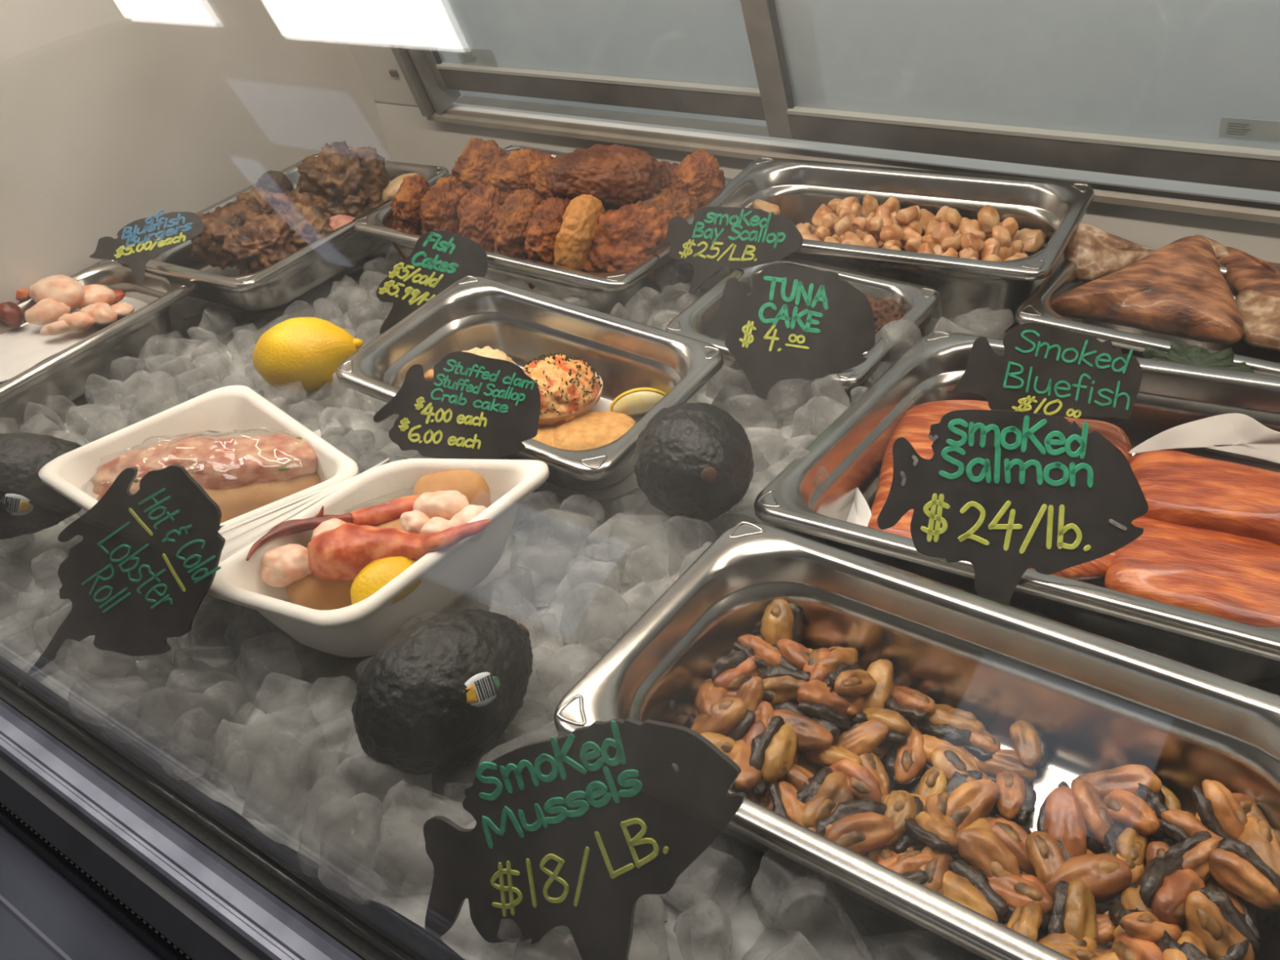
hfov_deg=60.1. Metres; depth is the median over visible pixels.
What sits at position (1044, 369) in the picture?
fish sign
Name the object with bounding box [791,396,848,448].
ice cube
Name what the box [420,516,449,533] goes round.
chunk
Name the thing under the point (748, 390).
ice cube
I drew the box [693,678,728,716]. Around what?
mussel
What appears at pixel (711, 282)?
ice cube
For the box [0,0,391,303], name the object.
wall
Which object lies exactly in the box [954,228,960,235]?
scallop
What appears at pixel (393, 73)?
clip
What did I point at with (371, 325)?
ice cube
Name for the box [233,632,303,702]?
ice cube
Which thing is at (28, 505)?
avocado
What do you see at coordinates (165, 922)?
trim
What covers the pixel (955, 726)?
mussel
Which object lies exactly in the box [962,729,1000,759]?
mussel
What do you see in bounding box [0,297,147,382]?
paper liner
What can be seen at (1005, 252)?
scallop
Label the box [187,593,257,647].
ice cube
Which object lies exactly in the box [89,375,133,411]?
ice cube
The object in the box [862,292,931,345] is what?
cake
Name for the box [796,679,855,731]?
mussel
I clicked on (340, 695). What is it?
ice cube
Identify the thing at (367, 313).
ice cube
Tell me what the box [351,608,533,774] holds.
avocado
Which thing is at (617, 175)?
cake
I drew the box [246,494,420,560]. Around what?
lobster claw
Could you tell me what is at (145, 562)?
fish sign
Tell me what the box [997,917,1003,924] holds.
mussel
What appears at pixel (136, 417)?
ice cube
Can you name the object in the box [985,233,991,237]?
scallop
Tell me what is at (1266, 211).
trim
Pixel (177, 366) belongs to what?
ice cube
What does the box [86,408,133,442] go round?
ice cube
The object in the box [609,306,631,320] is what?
ice cube
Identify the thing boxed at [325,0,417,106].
light reflection
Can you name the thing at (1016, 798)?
mussel
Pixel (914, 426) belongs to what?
salmon fillet
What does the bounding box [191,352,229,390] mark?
ice cube
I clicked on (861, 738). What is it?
mussel
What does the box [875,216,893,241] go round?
scallop
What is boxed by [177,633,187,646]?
ice cube
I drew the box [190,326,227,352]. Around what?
ice cube
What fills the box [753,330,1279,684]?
steel pan
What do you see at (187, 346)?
ice cube
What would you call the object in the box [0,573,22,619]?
ice cube
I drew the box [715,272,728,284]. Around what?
ice cube
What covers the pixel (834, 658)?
mussel
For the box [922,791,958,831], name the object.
mussel
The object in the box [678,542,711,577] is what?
ice cube
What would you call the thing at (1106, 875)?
mussel
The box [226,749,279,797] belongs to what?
ice cube
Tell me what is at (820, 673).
mussel
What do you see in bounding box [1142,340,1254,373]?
kale leaf
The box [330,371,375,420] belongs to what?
ice cube
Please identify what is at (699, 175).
cake
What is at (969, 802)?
mussel
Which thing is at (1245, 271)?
fillet
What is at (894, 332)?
ice cube
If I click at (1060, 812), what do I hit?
mussel
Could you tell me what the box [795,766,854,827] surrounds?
mussel
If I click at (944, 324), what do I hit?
ice cube
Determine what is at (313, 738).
ice cube
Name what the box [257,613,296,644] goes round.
ice cube
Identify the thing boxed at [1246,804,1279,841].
mussel
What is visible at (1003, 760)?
mussel
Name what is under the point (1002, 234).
scallop
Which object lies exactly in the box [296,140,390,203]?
cake
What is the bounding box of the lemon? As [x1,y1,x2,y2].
[252,317,363,392]
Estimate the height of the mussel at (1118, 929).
0.014 m
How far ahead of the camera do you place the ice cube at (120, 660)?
0.69 m
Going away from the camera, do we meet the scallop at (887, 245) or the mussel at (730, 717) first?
the mussel at (730, 717)
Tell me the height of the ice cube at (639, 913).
0.054 m
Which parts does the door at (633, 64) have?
rail, glass pane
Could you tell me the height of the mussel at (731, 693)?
0.028 m
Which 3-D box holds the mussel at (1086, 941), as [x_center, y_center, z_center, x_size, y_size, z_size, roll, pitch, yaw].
[0.171,0.197,0.452,0.035,0.020,0.020,-18,37,-12]
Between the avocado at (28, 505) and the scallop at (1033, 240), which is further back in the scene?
the scallop at (1033, 240)
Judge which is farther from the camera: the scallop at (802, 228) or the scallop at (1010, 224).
the scallop at (802, 228)
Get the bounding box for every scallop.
[462,346,516,364]
[753,199,781,214]
[795,222,811,234]
[801,232,820,240]
[802,222,812,234]
[811,204,833,227]
[811,226,816,235]
[814,225,831,241]
[815,225,835,236]
[821,212,839,230]
[823,235,839,243]
[827,198,841,213]
[831,233,844,243]
[833,216,851,236]
[835,196,859,216]
[839,207,856,222]
[840,231,866,246]
[850,217,866,232]
[851,201,864,217]
[853,228,870,240]
[862,194,878,217]
[862,234,879,248]
[864,212,875,237]
[868,216,883,235]
[874,237,884,248]
[875,204,890,217]
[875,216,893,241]
[880,224,904,243]
[883,196,900,213]
[883,240,901,248]
[889,211,902,226]
[889,245,901,250]
[894,205,918,224]
[900,227,921,243]
[900,240,906,250]
[901,220,923,235]
[905,238,921,252]
[914,205,921,222]
[916,242,934,254]
[919,208,934,235]
[920,233,936,248]
[924,220,940,235]
[930,221,954,245]
[933,205,949,222]
[933,244,942,255]
[939,207,962,229]
[940,234,962,253]
[940,247,959,257]
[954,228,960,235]
[955,246,962,257]
[958,218,980,230]
[959,224,986,240]
[959,247,978,258]
[960,232,984,252]
[977,204,999,233]
[981,237,999,259]
[981,253,1001,261]
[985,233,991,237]
[991,225,1011,248]
[998,244,1012,260]
[1000,217,1018,238]
[1004,256,1019,260]
[1010,240,1023,256]
[1011,230,1020,242]
[1012,252,1028,258]
[1016,227,1046,253]
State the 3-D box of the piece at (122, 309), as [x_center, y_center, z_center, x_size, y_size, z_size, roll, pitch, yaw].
[-0.561,-0.182,1.192,0.035,0.016,0.025,-1,37,11]
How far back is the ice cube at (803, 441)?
0.76 m
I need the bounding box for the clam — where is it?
[521,352,602,426]
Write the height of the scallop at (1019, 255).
0.020 m
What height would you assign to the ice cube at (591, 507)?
0.042 m
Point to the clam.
(569, 388)
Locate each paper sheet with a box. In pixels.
[846,487,871,526]
[1128,413,1279,463]
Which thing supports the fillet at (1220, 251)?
on the fillet at (1245, 271)
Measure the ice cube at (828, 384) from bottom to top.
0.053 m
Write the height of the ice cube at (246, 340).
0.045 m
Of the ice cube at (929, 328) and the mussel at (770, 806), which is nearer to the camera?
the mussel at (770, 806)
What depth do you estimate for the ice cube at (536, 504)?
0.79 m
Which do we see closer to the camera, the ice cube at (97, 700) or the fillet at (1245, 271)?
the ice cube at (97, 700)
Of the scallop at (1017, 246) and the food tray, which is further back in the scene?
the scallop at (1017, 246)
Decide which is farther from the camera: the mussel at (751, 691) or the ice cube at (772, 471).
the ice cube at (772, 471)
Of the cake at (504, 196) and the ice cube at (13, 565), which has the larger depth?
the cake at (504, 196)
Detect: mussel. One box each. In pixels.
[688,709,698,727]
[690,696,755,741]
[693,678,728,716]
[700,732,736,756]
[710,647,761,691]
[727,689,763,702]
[728,739,768,795]
[729,783,745,792]
[733,634,782,668]
[735,674,764,712]
[740,719,766,746]
[745,789,771,807]
[749,715,797,785]
[752,799,773,862]
[754,701,773,728]
[755,628,763,639]
[757,664,810,706]
[760,599,805,644]
[768,781,805,826]
[771,638,810,671]
[772,700,839,752]
[782,764,814,790]
[793,750,801,764]
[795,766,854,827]
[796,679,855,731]
[797,752,819,774]
[802,647,844,692]
[805,743,861,767]
[807,823,831,832]
[814,647,857,672]
[814,796,895,854]
[816,753,883,769]
[826,662,875,697]
[827,646,841,649]
[828,758,881,802]
[833,719,888,755]
[835,854,863,896]
[847,694,866,723]
[858,752,897,795]
[862,658,893,708]
[862,706,911,743]
[863,842,894,859]
[871,742,891,757]
[871,848,898,862]
[878,850,933,884]
[880,793,925,810]
[883,727,926,784]
[884,681,899,708]
[884,685,935,720]
[884,790,924,853]
[894,840,924,853]
[904,716,921,733]
[904,811,958,853]
[909,703,985,746]
[913,844,952,892]
[915,765,948,797]
[921,733,978,773]
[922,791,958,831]
[930,746,996,813]
[937,859,1008,921]
[945,769,999,831]
[951,826,1022,877]
[961,816,997,836]
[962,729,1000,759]
[973,749,1036,788]
[986,874,1053,928]
[989,813,1036,877]
[995,771,1036,822]
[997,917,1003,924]
[1003,922,1047,941]
[1006,900,1042,941]
[1008,720,1048,769]
[1021,874,1048,934]
[1025,828,1072,883]
[1036,786,1087,856]
[1037,933,1097,951]
[1043,853,1138,914]
[1044,942,1097,959]
[1048,879,1098,942]
[1057,778,1114,852]
[1075,768,1111,779]
[1083,764,1165,804]
[1086,848,1095,853]
[1088,951,1119,959]
[1092,846,1107,853]
[1093,942,1111,955]
[1096,913,1117,946]
[1102,782,1168,835]
[1102,910,1109,915]
[1103,821,1148,866]
[1108,884,1151,925]
[1110,929,1180,959]
[1113,907,1138,938]
[1115,853,1145,887]
[1115,909,1182,942]
[1138,856,1204,924]
[1145,837,1175,862]
[1147,835,1176,844]
[1149,808,1195,842]
[1159,808,1222,842]
[1160,784,1181,810]
[1162,941,1213,959]
[1164,831,1221,882]
[1176,930,1208,955]
[1179,923,1186,932]
[1183,886,1260,959]
[1191,779,1248,839]
[1195,792,1256,820]
[1204,875,1260,939]
[1208,837,1279,911]
[1213,939,1248,959]
[1237,815,1279,876]
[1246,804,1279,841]
[1254,906,1272,914]
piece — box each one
[0,301,23,326]
[15,288,30,301]
[24,298,71,324]
[29,274,85,310]
[40,320,68,335]
[57,311,95,332]
[75,284,116,309]
[79,302,117,327]
[110,288,125,305]
[110,302,134,319]
[328,214,355,237]
[380,173,419,202]
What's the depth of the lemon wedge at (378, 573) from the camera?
0.64 m
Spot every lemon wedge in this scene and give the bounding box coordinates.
[350,555,421,604]
[608,387,666,416]
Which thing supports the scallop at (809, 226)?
on the scallop at (813, 228)
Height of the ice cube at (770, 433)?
0.046 m
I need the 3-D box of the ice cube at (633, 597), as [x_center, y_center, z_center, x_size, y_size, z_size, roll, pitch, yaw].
[-0.011,0.083,0.660,0.054,0.044,0.035,8,40,23]
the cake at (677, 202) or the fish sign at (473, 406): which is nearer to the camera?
the fish sign at (473, 406)
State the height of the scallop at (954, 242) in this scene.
0.017 m
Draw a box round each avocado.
[0,432,82,539]
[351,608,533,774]
[633,402,755,521]
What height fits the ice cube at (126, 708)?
0.040 m
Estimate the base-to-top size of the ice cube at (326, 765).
0.034 m
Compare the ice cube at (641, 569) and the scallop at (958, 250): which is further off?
the scallop at (958, 250)
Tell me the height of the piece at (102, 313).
0.024 m
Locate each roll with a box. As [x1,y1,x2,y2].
[80,426,321,523]
[285,469,490,610]
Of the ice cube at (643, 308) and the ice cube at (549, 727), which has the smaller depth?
the ice cube at (549, 727)
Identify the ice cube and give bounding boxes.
[0,417,19,433]
[0,533,35,553]
[0,555,31,598]
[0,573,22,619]
[0,606,44,657]
[15,591,48,617]
[17,653,57,688]
[19,413,62,435]
[23,401,66,435]
[30,548,67,591]
[32,589,71,637]
[33,614,66,662]
[40,395,76,420]
[46,601,71,637]
[52,431,70,439]
[62,432,88,445]
[62,513,79,524]
[62,600,67,616]
[62,635,133,683]
[65,404,119,439]
[68,405,119,426]
[68,675,167,726]
[76,508,87,516]
[84,383,107,405]
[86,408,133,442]
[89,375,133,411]
[101,691,169,749]
[102,649,147,682]
[110,355,148,381]
[120,369,150,406]
[120,393,138,413]
[128,399,169,425]
[132,636,181,678]
[133,686,229,754]
[134,653,182,703]
[136,336,180,376]
[136,370,182,418]
[145,354,176,373]
[151,330,181,362]
[152,355,195,377]
[160,707,222,781]
[163,657,243,717]
[164,337,204,373]
[173,366,222,403]
[173,644,254,686]
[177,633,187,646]
[185,378,222,398]
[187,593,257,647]
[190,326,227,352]
[191,340,230,371]
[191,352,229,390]
[198,306,235,343]
[198,680,254,738]
[204,719,278,784]
[215,385,264,395]
[221,373,257,389]
[224,609,275,657]
[226,328,257,359]
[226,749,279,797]
[228,353,255,377]
[231,323,257,355]
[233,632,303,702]
[242,733,314,820]
[243,343,255,359]
[244,362,267,389]
[244,707,324,783]
[252,316,289,344]
[254,672,321,718]
[257,377,278,399]
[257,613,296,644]
[266,380,307,411]
[266,396,288,413]
[282,300,314,318]
[284,399,324,431]
[297,708,352,786]
[299,773,370,882]
[302,675,356,737]
[308,381,337,408]
[312,297,346,328]
[314,749,338,791]
[317,406,351,441]
[317,792,404,904]
[320,426,353,446]
[322,435,364,474]
[323,280,359,319]
[330,317,369,333]
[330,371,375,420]
[334,754,432,822]
[337,325,364,349]
[338,278,357,286]
[342,408,394,450]
[342,429,375,473]
[342,724,407,794]
[346,287,370,329]
[347,302,386,333]
[354,656,373,677]
[355,271,388,311]
[355,319,383,346]
[356,449,400,473]
[358,332,374,342]
[360,395,394,421]
[363,257,395,288]
[369,285,393,318]
[373,805,434,896]
[375,398,399,419]
[383,779,468,885]
[386,244,403,264]
[397,612,439,633]
[412,453,436,458]
[443,781,475,823]
[463,819,476,829]
[478,566,532,607]
[478,731,551,766]
[488,585,543,643]
[497,918,542,942]
[500,707,555,745]
[503,533,515,550]
[510,490,560,534]
[510,544,577,607]
[511,928,580,959]
[519,646,571,715]
[524,508,599,577]
[526,618,563,693]
[526,720,559,744]
[527,499,541,508]
[535,644,602,697]
[540,560,621,644]
[545,670,588,722]
[552,493,604,546]
[552,925,571,933]
[559,582,628,652]
[563,295,596,310]
[564,555,621,594]
[570,893,669,959]
[582,637,617,671]
[584,542,626,573]
[586,511,639,555]
[607,515,682,583]
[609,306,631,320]
[610,493,669,520]
[615,609,644,635]
[619,582,651,612]
[624,286,662,326]
[625,547,667,594]
[633,893,667,924]
[640,576,675,613]
[645,309,679,328]
[655,261,701,297]
[656,834,733,904]
[658,282,702,313]
[659,848,760,913]
[662,324,667,330]
[666,515,712,567]
[673,897,732,959]
[676,292,698,311]
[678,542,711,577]
[684,267,719,293]
[710,364,748,396]
[711,385,753,416]
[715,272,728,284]
[720,513,757,533]
[724,394,782,430]
[728,477,776,526]
[733,370,759,400]
[741,928,821,959]
[743,426,782,447]
[749,435,788,478]
[751,848,827,930]
[764,448,830,490]
[766,379,813,422]
[777,873,873,959]
[779,434,813,464]
[780,425,801,460]
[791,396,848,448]
[809,374,850,438]
[850,386,868,404]
[857,361,888,397]
[862,929,971,959]
[874,320,923,368]
[924,284,942,323]
[924,306,991,335]
[933,316,976,335]
[952,309,1009,337]
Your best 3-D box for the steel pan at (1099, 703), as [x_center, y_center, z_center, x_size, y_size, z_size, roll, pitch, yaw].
[0.139,0.134,0.504,0.326,0.075,0.179,18,43,32]
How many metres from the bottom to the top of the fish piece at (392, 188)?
0.028 m
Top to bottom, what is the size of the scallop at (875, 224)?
0.019 m
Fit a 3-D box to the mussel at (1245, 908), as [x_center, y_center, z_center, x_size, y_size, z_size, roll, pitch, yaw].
[0.242,0.176,0.456,0.021,0.016,0.036,-5,37,6]
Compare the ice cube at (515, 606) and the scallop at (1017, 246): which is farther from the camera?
the scallop at (1017, 246)
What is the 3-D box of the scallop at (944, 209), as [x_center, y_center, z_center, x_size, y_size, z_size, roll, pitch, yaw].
[0.276,-0.238,1.002,0.020,0.016,0.020,-7,37,3]
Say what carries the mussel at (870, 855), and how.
in the steel pan at (1099, 703)
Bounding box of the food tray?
[38,385,549,657]
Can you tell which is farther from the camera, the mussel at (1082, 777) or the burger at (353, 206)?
the burger at (353, 206)
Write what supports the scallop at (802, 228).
on the scallop
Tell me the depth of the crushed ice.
0.64 m
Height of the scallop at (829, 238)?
0.020 m
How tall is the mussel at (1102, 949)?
0.017 m
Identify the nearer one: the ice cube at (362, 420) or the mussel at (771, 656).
the mussel at (771, 656)
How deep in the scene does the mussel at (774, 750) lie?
0.53 m
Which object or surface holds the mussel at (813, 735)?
on the mussel
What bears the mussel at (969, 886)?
on the mussel
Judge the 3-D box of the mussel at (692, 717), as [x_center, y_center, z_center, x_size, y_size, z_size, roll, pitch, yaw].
[0.036,0.128,0.564,0.021,0.013,0.031,-19,37,-12]
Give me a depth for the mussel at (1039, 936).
0.46 m
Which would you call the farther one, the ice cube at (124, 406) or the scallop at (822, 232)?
the ice cube at (124, 406)
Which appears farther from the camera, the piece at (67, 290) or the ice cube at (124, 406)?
the piece at (67, 290)
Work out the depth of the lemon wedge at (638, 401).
0.83 m
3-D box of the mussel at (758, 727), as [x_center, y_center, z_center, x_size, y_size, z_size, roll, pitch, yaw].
[0.057,0.136,0.544,0.034,0.027,0.026,-32,42,-28]
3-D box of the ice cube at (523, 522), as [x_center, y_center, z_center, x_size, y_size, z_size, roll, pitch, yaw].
[-0.076,0.024,0.762,0.040,0.042,0.037,13,42,27]
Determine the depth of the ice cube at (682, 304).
1.00 m
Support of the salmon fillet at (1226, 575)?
in the steel pan at (847, 455)
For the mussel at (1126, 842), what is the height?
0.014 m
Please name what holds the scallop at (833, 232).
on the scallop
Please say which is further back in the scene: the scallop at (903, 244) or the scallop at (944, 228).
the scallop at (903, 244)
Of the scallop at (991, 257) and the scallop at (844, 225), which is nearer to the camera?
the scallop at (991, 257)
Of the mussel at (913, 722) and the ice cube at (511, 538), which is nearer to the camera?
the mussel at (913, 722)
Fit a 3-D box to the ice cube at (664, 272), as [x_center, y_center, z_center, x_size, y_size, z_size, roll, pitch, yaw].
[0.036,-0.186,1.046,0.040,0.046,0.043,5,39,19]
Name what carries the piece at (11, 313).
on the paper liner at (22, 348)
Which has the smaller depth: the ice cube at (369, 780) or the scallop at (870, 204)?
the ice cube at (369, 780)
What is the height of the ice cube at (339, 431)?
0.045 m
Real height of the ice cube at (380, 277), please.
0.044 m
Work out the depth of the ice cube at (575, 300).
1.02 m
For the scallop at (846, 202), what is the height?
0.021 m
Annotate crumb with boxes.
[424,368,433,380]
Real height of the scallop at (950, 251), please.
0.018 m
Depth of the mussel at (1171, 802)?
0.50 m
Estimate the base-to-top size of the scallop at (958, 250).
0.023 m
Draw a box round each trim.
[0,698,363,959]
[0,756,262,959]
[368,0,461,116]
[426,95,1279,224]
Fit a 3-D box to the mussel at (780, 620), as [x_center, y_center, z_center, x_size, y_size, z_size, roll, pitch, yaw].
[0.077,0.082,0.602,0.022,0.028,0.032,12,42,26]
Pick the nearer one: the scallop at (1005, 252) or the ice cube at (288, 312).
the scallop at (1005, 252)
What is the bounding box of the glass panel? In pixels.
[419,0,1279,146]
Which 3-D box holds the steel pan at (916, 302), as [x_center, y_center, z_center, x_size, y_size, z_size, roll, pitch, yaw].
[0.132,-0.113,0.901,0.177,0.066,0.151,20,46,34]
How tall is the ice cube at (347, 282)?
0.049 m
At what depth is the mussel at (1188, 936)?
0.43 m
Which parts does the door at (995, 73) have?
glass pane, rail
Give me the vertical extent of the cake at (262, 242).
0.067 m
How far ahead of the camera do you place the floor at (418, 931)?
0.85 m
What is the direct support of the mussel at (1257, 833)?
on the mussel
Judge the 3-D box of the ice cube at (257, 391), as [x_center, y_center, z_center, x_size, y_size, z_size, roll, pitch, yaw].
[-0.370,-0.072,1.014,0.035,0.050,0.044,-3,37,9]
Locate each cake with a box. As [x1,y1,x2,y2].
[222,210,302,275]
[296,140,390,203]
[390,174,430,259]
[418,175,468,235]
[448,137,506,191]
[456,183,504,251]
[481,184,513,201]
[484,147,553,195]
[492,188,544,258]
[522,196,572,289]
[527,157,555,199]
[532,425,555,447]
[544,143,663,209]
[552,194,604,271]
[552,411,635,450]
[581,200,682,287]
[638,186,701,219]
[657,160,679,194]
[666,148,725,206]
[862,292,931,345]
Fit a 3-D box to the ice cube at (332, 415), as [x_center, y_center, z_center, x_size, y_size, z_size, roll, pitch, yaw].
[-0.262,-0.046,0.940,0.025,0.037,0.042,-35,44,-30]
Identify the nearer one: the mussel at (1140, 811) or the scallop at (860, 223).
the mussel at (1140, 811)
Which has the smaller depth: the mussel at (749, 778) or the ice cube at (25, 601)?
the mussel at (749, 778)
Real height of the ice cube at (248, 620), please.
0.046 m
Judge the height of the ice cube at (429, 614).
0.051 m
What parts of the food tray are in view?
lid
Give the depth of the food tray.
0.70 m
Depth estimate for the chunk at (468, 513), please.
0.67 m
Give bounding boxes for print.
[492,675,500,690]
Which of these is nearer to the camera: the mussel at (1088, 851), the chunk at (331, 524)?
the mussel at (1088, 851)
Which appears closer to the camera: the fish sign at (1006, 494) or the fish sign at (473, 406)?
the fish sign at (1006, 494)
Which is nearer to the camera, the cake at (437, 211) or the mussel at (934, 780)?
the mussel at (934, 780)
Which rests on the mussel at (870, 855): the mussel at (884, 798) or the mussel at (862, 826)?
the mussel at (862, 826)
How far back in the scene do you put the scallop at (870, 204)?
1.01 m
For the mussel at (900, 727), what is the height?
0.012 m
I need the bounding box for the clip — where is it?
[388,69,399,77]
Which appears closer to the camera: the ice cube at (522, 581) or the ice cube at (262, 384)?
the ice cube at (522, 581)
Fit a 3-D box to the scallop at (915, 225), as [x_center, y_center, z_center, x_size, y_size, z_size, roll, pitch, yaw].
[0.245,-0.226,0.997,0.021,0.018,0.015,-20,38,-14]
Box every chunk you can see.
[260,565,293,586]
[261,543,311,581]
[311,518,346,540]
[399,510,430,533]
[413,489,469,519]
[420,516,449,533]
[448,504,489,542]
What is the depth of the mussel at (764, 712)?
0.55 m
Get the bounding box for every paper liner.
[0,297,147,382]
[536,397,645,499]
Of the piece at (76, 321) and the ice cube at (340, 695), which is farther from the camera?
the piece at (76, 321)
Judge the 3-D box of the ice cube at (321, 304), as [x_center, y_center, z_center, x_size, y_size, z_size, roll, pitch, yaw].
[-0.320,-0.159,1.151,0.025,0.059,0.039,-28,40,-23]
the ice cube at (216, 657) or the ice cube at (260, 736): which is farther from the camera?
the ice cube at (216, 657)
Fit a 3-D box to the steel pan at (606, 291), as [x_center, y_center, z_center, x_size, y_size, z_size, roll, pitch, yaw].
[-0.082,-0.264,1.165,0.355,0.080,0.266,18,44,32]
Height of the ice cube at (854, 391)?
0.037 m
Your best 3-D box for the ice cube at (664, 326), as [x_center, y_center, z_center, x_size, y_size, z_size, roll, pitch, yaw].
[0.033,-0.111,0.955,0.048,0.051,0.031,-29,41,-24]
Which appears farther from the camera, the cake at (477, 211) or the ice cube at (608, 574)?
the cake at (477, 211)
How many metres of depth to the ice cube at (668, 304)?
1.01 m
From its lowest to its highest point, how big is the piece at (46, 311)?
0.027 m
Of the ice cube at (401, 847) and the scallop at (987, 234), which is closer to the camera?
the ice cube at (401, 847)
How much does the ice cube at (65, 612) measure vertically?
0.045 m
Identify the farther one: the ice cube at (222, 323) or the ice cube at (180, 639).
the ice cube at (222, 323)
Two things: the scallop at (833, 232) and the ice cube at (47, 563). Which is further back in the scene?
the scallop at (833, 232)
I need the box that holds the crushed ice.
[0,241,1279,959]
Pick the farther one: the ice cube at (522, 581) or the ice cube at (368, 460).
the ice cube at (368, 460)
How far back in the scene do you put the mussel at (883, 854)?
0.50 m
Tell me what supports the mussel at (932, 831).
on the mussel at (918, 843)
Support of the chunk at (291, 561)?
on the bread roll at (312, 592)
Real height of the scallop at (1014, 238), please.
0.019 m
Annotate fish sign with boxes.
[27,464,225,675]
[88,209,204,282]
[373,351,540,459]
[376,230,488,333]
[422,717,746,959]
[644,206,803,298]
[703,263,875,405]
[877,408,1148,604]
[946,322,1142,419]
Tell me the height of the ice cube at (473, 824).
0.060 m
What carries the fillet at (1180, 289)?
in the steel pan at (1037, 308)
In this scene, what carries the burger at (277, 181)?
on the burger at (263, 196)
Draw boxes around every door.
[400,0,765,120]
[740,0,1279,191]
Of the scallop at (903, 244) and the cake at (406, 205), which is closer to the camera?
the scallop at (903, 244)
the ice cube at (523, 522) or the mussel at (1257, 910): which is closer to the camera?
the mussel at (1257, 910)
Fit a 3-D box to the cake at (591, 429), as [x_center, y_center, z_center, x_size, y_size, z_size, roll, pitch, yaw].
[-0.035,-0.032,0.824,0.068,0.023,0.056,-3,37,9]
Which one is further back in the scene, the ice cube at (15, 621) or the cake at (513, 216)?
the cake at (513, 216)
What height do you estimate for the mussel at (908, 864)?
0.015 m
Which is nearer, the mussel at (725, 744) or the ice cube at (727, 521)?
the mussel at (725, 744)
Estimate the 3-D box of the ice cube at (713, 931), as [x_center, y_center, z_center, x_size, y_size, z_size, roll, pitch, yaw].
[0.027,0.193,0.466,0.024,0.034,0.031,-16,37,-8]
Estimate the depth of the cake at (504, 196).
1.16 m
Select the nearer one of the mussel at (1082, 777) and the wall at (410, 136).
the mussel at (1082, 777)
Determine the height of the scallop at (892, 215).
0.022 m
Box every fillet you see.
[867,400,1132,581]
[1052,235,1244,344]
[1063,223,1156,281]
[1104,515,1279,626]
[1128,448,1279,546]
[1194,234,1230,259]
[1217,246,1279,297]
[1235,289,1279,351]
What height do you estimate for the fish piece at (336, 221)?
0.024 m
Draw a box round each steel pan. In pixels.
[0,259,198,432]
[116,153,449,310]
[336,275,724,491]
[354,144,733,315]
[554,520,1279,959]
[665,256,938,403]
[685,156,1094,332]
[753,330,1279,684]
[1015,258,1279,376]
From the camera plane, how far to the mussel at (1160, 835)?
0.48 m
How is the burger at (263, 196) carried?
in the steel pan at (276, 285)
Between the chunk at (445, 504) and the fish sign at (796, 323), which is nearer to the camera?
the chunk at (445, 504)
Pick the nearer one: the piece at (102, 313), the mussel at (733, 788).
the mussel at (733, 788)
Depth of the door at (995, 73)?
0.97 m
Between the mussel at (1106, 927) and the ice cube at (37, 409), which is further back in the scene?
the ice cube at (37, 409)
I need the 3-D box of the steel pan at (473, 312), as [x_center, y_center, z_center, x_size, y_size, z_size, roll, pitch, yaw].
[-0.083,-0.068,0.845,0.266,0.077,0.163,19,45,33]
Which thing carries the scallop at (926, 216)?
on the scallop
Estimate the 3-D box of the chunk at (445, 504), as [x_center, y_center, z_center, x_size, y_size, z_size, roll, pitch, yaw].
[-0.123,0.018,0.688,0.036,0.025,0.025,-6,37,5]
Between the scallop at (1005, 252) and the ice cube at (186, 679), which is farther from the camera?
the scallop at (1005, 252)
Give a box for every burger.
[189,196,270,270]
[235,185,284,214]
[256,170,294,193]
[270,186,336,216]
[282,200,333,247]
[326,186,382,217]
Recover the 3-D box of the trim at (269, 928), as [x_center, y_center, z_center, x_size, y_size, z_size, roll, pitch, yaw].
[-0.237,0.214,0.594,1.900,0.039,0.022,18,44,32]
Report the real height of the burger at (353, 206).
0.063 m
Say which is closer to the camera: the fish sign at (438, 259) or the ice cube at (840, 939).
the ice cube at (840, 939)
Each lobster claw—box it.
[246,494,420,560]
[307,519,490,581]
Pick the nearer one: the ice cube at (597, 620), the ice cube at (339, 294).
the ice cube at (597, 620)
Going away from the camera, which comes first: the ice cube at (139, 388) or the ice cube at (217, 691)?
the ice cube at (217, 691)
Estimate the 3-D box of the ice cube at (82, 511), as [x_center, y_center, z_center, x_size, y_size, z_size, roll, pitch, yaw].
[-0.443,0.025,0.893,0.029,0.041,0.023,22,47,35]
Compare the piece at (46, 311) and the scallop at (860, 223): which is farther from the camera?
the piece at (46, 311)
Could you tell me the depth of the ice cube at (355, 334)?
1.10 m
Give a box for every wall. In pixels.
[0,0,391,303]
[374,101,1279,272]
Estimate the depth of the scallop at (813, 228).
1.04 m
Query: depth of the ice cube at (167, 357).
1.11 m

